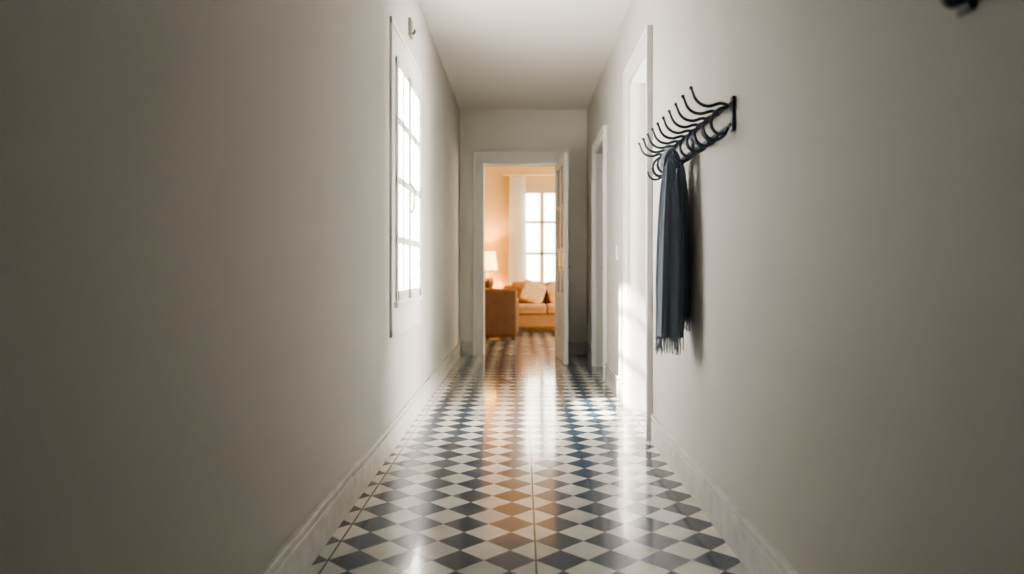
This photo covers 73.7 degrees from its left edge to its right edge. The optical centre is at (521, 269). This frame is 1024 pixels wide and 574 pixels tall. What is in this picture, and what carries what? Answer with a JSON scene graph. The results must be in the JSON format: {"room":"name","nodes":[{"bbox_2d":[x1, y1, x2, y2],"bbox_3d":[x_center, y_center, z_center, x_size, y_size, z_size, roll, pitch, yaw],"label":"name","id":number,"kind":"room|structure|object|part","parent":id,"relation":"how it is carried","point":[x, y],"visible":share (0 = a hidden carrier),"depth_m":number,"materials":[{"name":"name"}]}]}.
{"room":"home hallway","nodes":[
{"label":"home hallway","id":0,"kind":"room"},
{"bbox_2d":[0,0,459,573],"bbox_3d":[-0.830,-0.445,4.295,0.200,2.890,7.490,0,0,0],"label":"wall","id":1,"kind":"structure","parent":0,"point":[197,347],"depth_m":1.55,"materials":[{"name":"paint"}]},
{"bbox_2d":[258,341,461,573],"bbox_3d":[-0.719,0.918,4.295,0.022,0.163,7.490,0,0,0],"label":"baseboard","id":2,"kind":"structure","parent":1,"relation":"attached to","point":[301,549],"depth_m":2.77,"materials":[{"name":"stone"}]},
{"bbox_2d":[399,73,405,124],"bbox_3d":[-0.729,-1.038,4.156,0.005,0.263,0.209,0,0,0],"label":"glass","id":3,"kind":"object","parent":1,"relation":"attached to","point":[399,73],"depth_m":4.08,"materials":[{"name":"glass"}]},
{"bbox_2d":[399,128,405,289],"bbox_3d":[-0.729,-0.362,4.156,0.005,0.957,0.209,0,0,0],"label":"glass","id":4,"kind":"object","parent":1,"relation":"attached to","point":[405,190],"depth_m":4.08,"materials":[{"name":"glass"}]},
{"bbox_2d":[390,16,421,337],"bbox_3d":[-0.722,-0.512,4.310,0.016,1.775,1.100,0,0,0],"label":"window frame","id":5,"kind":"structure","parent":1,"relation":"attached to","point":[404,318],"depth_m":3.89,"materials":[{"name":"white paint"}]},
{"bbox_2d":[394,296,422,307],"bbox_3d":[-0.714,0.198,4.325,0.032,0.035,0.950,0,0,0],"label":"sill","id":6,"kind":"structure","parent":1,"relation":"attached to","point":[405,302],"depth_m":4.17,"materials":[{"name":"white paint"}]},
{"bbox_2d":[408,17,416,39],"bbox_3d":[-0.706,-1.560,4.410,0.048,0.120,0.080,0,0,0],"label":"curtain bracket","id":7,"kind":"object","parent":1,"relation":"attached to","point":[411,33],"visible":1,"depth_m":4.38,"materials":[{"name":"silver metal"}]},
{"bbox_3d":[-0.719,-1.560,4.410,0.022,0.120,0.080,0,0,0],"label":"plate","id":8,"kind":"part","parent":7,"relation":"part of","materials":[{"name":"beige metal"}]},
{"bbox_2d":[410,183,415,213],"bbox_3d":[-0.693,-0.456,4.325,0.041,0.196,0.014,0,0,0],"label":"latch","id":9,"kind":"object","parent":1,"relation":"attached to","point":[411,184],"visible":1,"depth_m":4.32,"materials":[{"name":"silver metal"}]},
{"bbox_2d":[411,92,416,137],"bbox_3d":[-0.729,-1.040,4.598,0.005,0.257,0.213,0,0,0],"label":"glass","id":10,"kind":"object","parent":1,"relation":"attached to","point":[411,92],"depth_m":4.49,"materials":[{"name":"glass"}]},
{"bbox_2d":[411,142,416,287],"bbox_3d":[-0.729,-0.362,4.598,0.005,0.954,0.213,0,0,0],"label":"glass","id":11,"kind":"object","parent":1,"relation":"attached to","point":[411,142],"depth_m":4.60,"materials":[{"name":"glass"}]},
{"bbox_2d":[420,116,421,269],"bbox_3d":[-0.704,-0.535,4.758,0.012,1.070,0.025,0,0,0],"label":"hinges","id":12,"kind":"object","parent":1,"relation":"attached to","point":[420,116],"visible":1,"depth_m":4.75,"materials":[{"name":"silver metal"}]},
{"bbox_2d":[485,167,554,288],"bbox_3d":[0.000,-0.575,12.400,5.600,3.150,0.200,0,0,0],"label":"wall","id":13,"kind":"structure","parent":0,"point":[496,184],"depth_m":12.30,"materials":[{"name":"beige paint"}]},
{"bbox_2d":[502,174,554,175],"bbox_3d":[0.550,-1.700,12.239,1.800,0.023,0.122,0,0,0],"label":"curtain rod","id":14,"kind":"object","parent":13,"relation":"attached to","point":[502,174],"visible":0.47,"depth_m":12.18,"materials":[{"name":"white paint"}]},
{"bbox_2d":[508,176,526,284],"bbox_3d":[-0.085,-0.355,12.190,0.356,2.650,0.044,0,0,0],"label":"curtain","id":15,"kind":"object","parent":14,"relation":"hanging from","point":[517,263],"visible":0.66,"depth_m":12.19,"materials":[{"name":"white fabric"}]},
{"bbox_3d":[0.550,-1.700,12.190,1.800,0.023,0.024,0,0,0],"label":"rod","id":16,"kind":"part","parent":14,"relation":"part of","materials":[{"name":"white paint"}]},
{"bbox_2d":[525,186,554,283],"bbox_3d":[0.530,-0.580,12.315,1.200,1.880,0.070,0,0,0],"label":"frame","id":17,"kind":"object","parent":13,"relation":"attached to","point":[541,190],"visible":0.3,"depth_m":12.29,"materials":[{"name":"beige wood"}]},
{"bbox_2d":[526,194,554,281],"bbox_3d":[0.530,-0.580,12.332,1.020,1.700,0.003,0,0,0],"label":"glass","id":18,"kind":"object","parent":13,"relation":"attached to","point":[532,200],"visible":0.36,"depth_m":12.33,"materials":[{"name":"glass"}]},
{"bbox_2d":[460,110,586,352],"bbox_3d":[0.000,-0.575,8.140,5.600,3.150,0.200,0,0,0],"label":"wall","id":19,"kind":"structure","parent":0,"point":[479,129],"depth_m":8.04,"materials":[{"name":"white paint"}]},
{"bbox_2d":[472,150,567,354],"bbox_3d":[-0.022,-0.201,8.018,1.115,2.402,0.045,0,0,0],"label":"trim","id":20,"kind":"structure","parent":19,"relation":"attached to","point":[479,157],"depth_m":8.01,"materials":[{"name":"white paint"}]},
{"bbox_2d":[462,341,584,354],"bbox_3d":[0.018,0.920,8.031,1.455,0.160,0.018,0,0,0],"label":"baseboard","id":21,"kind":"structure","parent":19,"relation":"attached to","point":[574,347],"depth_m":8.02,"materials":[{"name":"stone"}]},
{"bbox_2d":[555,152,567,364],"bbox_3d":[0.435,-0.121,7.571,0.041,2.227,0.820,0,0,-4],"label":"door","id":22,"kind":"structure","parent":19,"relation":"in","point":[561,299],"depth_m":7.46,"materials":[{"name":"white paint"}]},
{"bbox_3d":[0.435,-0.438,7.571,0.006,1.375,0.620,0,0,-4],"label":"glass","id":23,"kind":"part","parent":22,"relation":"part of","materials":[{"name":"glass"}]},
{"bbox_2d":[418,0,630,109],"bbox_3d":[0.042,-1.940,4.295,1.945,0.100,7.490,0,0,0],"label":"ceiling","id":24,"kind":"structure","parent":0,"point":[494,54],"depth_m":5.83,"materials":[{"name":"grey paint"}]},
{"bbox_2d":[305,328,748,573],"bbox_3d":[0.200,1.050,4.650,6.000,0.100,15.700,0,0,0],"label":"floor","id":25,"kind":"structure","parent":0,"point":[522,460],"depth_m":3.06,"materials":[{"name":"tile"}]},
{"bbox_2d":[485,288,518,340],"bbox_3d":[-0.475,0.631,10.025,0.850,0.738,0.810,0,0,0],"label":"armchair","id":26,"kind":"object","parent":25,"relation":"on","point":[501,305],"visible":0.53,"depth_m":9.62,"materials":[{"name":"brown leather"}]},
{"bbox_3d":[-0.135,0.670,10.050,0.170,0.528,0.740,0,0,0],"label":"arm","id":27,"kind":"part","parent":26,"relation":"part of","materials":[{"name":"brown leather"}]},
{"bbox_2d":[503,279,554,327],"bbox_3d":[0.685,0.575,11.425,2.130,0.849,0.950,0,0,0],"label":"sofa","id":28,"kind":"object","parent":25,"relation":"on","point":[536,298],"visible":0.3,"depth_m":11.22,"materials":[{"name":"beige fabric"}]},
{"bbox_3d":[0.685,0.490,11.780,2.030,0.485,0.240,0,0,0],"label":"backrest","id":29,"kind":"part","parent":28,"relation":"part of","materials":[{"name":"beige fabric"}]},
{"bbox_2d":[512,281,544,302],"bbox_3d":[0.108,0.385,11.600,0.557,0.397,0.238,0,0,0],"label":"cushion","id":30,"kind":"object","parent":28,"relation":"on","point":[517,285],"depth_m":11.51,"materials":[{"name":"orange fabric"}]},
{"bbox_2d":[519,279,545,303],"bbox_3d":[0.180,0.380,11.330,0.468,0.459,0.232,0,0,0],"label":"throw pillow","id":31,"kind":"object","parent":28,"relation":"on","point":[532,292],"depth_m":11.27,"materials":[{"name":"fabric"}]},
{"bbox_2d":[519,303,545,313],"bbox_3d":[0.108,0.635,11.315,0.569,0.158,0.730,0,0,0],"label":"seat cushion","id":32,"kind":"object","parent":28,"relation":"on","point":[524,308],"depth_m":10.95,"materials":[{"name":"orange fabric"}]},
{"bbox_2d":[545,303,554,313],"bbox_3d":[0.685,0.635,11.315,0.569,0.158,0.730,0,0,0],"label":"seat cushion","id":33,"kind":"object","parent":28,"relation":"on","point":[549,307],"depth_m":10.95,"materials":[{"name":"orange fabric"}]},
{"bbox_2d":[546,283,554,303],"bbox_3d":[0.620,0.380,11.330,0.461,0.451,0.232,0,0,0],"label":"throw pillow","id":34,"kind":"object","parent":28,"relation":"on","point":[550,288],"depth_m":11.30,"materials":[{"name":"fabric"}]},
{"bbox_2d":[546,281,554,302],"bbox_3d":[0.685,0.385,11.600,0.557,0.397,0.238,0,0,0],"label":"cushion","id":35,"kind":"object","parent":28,"relation":"on","point":[549,282],"depth_m":11.52,"materials":[{"name":"orange fabric"}]},
{"bbox_3d":[-0.600,0.705,11.980,0.380,0.590,0.380,0,0,0],"label":"side table","id":36,"kind":"object","parent":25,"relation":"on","visible":0},
{"bbox_2d":[485,252,496,287],"bbox_3d":[-0.600,0.045,11.980,0.340,0.730,0.340,0,0,0],"label":"table lamp","id":37,"kind":"object","parent":36,"relation":"on","point":[490,257],"visible":0.56,"depth_m":11.87,"materials":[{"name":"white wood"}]},
{"bbox_3d":[-0.600,-0.160,11.980,0.340,0.320,0.340,0,0,0],"label":"lamp shade","id":38,"kind":"part","parent":37,"relation":"part of","materials":[{"name":"white fabric"}]},
{"bbox_2d":[587,0,1023,573],"bbox_3d":[0.835,-0.445,4.295,0.140,2.890,7.490,0,0,0],"label":"wall","id":39,"kind":"structure","parent":0,"point":[849,371],"depth_m":1.58,"materials":[{"name":"paint"}]},
{"bbox_2d":[592,125,606,380],"bbox_3d":[0.748,-0.152,6.650,0.034,2.305,1.010,0,0,0],"label":"trim","id":40,"kind":"structure","parent":39,"relation":"attached to","point":[601,138],"depth_m":6.30,"materials":[{"name":"white paint"}]},
{"bbox_2d":[615,245,617,259],"bbox_3d":[0.757,-0.140,5.460,0.016,0.120,0.080,0,0,0],"label":"light switch","id":41,"kind":"object","parent":39,"relation":"attached to","point":[616,249],"visible":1,"depth_m":5.45,"materials":[{"name":"white paint"}]},
{"bbox_2d":[623,25,652,440],"bbox_3d":[0.748,-0.217,4.470,0.034,2.435,0.950,0,0,0],"label":"trim","id":42,"kind":"structure","parent":39,"relation":"attached to","point":[644,47],"depth_m":4.67,"materials":[{"name":"white paint"}]},
{"bbox_2d":[630,55,645,410],"bbox_3d":[0.835,-0.165,4.470,0.140,2.330,0.740,0,0,0],"label":"door","id":43,"kind":"structure","parent":39,"relation":"attached to","point":[638,82],"depth_m":4.83,"materials":[{"name":"white paint"}]},
{"bbox_2d":[638,86,734,180],"bbox_3d":[0.687,-0.570,3.040,0.156,0.202,1.190,0,0,0],"label":"coat rack","id":44,"kind":"object","parent":39,"relation":"attached to","point":[722,133],"visible":0.82,"depth_m":2.73,"materials":[{"name":"black metal"}]},
{"bbox_2d":[655,147,689,355],"bbox_3d":[0.679,-0.088,3.093,0.163,0.936,0.218,0,0,0],"label":"scarf","id":45,"kind":"object","parent":44,"relation":"hanging from","point":[672,285],"visible":1,"depth_m":3.03,"materials":[{"name":"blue fabric"}]},
{"bbox_2d":[585,341,798,573],"bbox_3d":[0.754,0.918,4.295,0.022,0.163,7.490,0,0,0],"label":"baseboard","id":46,"kind":"structure","parent":39,"relation":"attached to","point":[756,553],"depth_m":2.63,"materials":[{"name":"stone"}]},
{"bbox_2d":[940,0,974,16],"bbox_3d":[0.729,-0.501,1.170,0.072,0.121,0.040,0,0,0],"label":"wall hook","id":47,"kind":"object","parent":39,"relation":"attached to","point":[962,7],"visible":1,"depth_m":1.16,"materials":[{"name":"black metal"}]},
{"bbox_3d":[0.727,-0.504,1.170,0.069,0.114,0.016,0,0,0],"label":"arm","id":48,"kind":"part","parent":47,"relation":"part of","materials":[{"name":"black metal"}]},
{"bbox_3d":[0.760,-0.490,1.170,0.010,0.100,0.040,0,0,0],"label":"plate","id":49,"kind":"part","parent":47,"relation":"part of","materials":[{"name":"black metal"}]}
]}

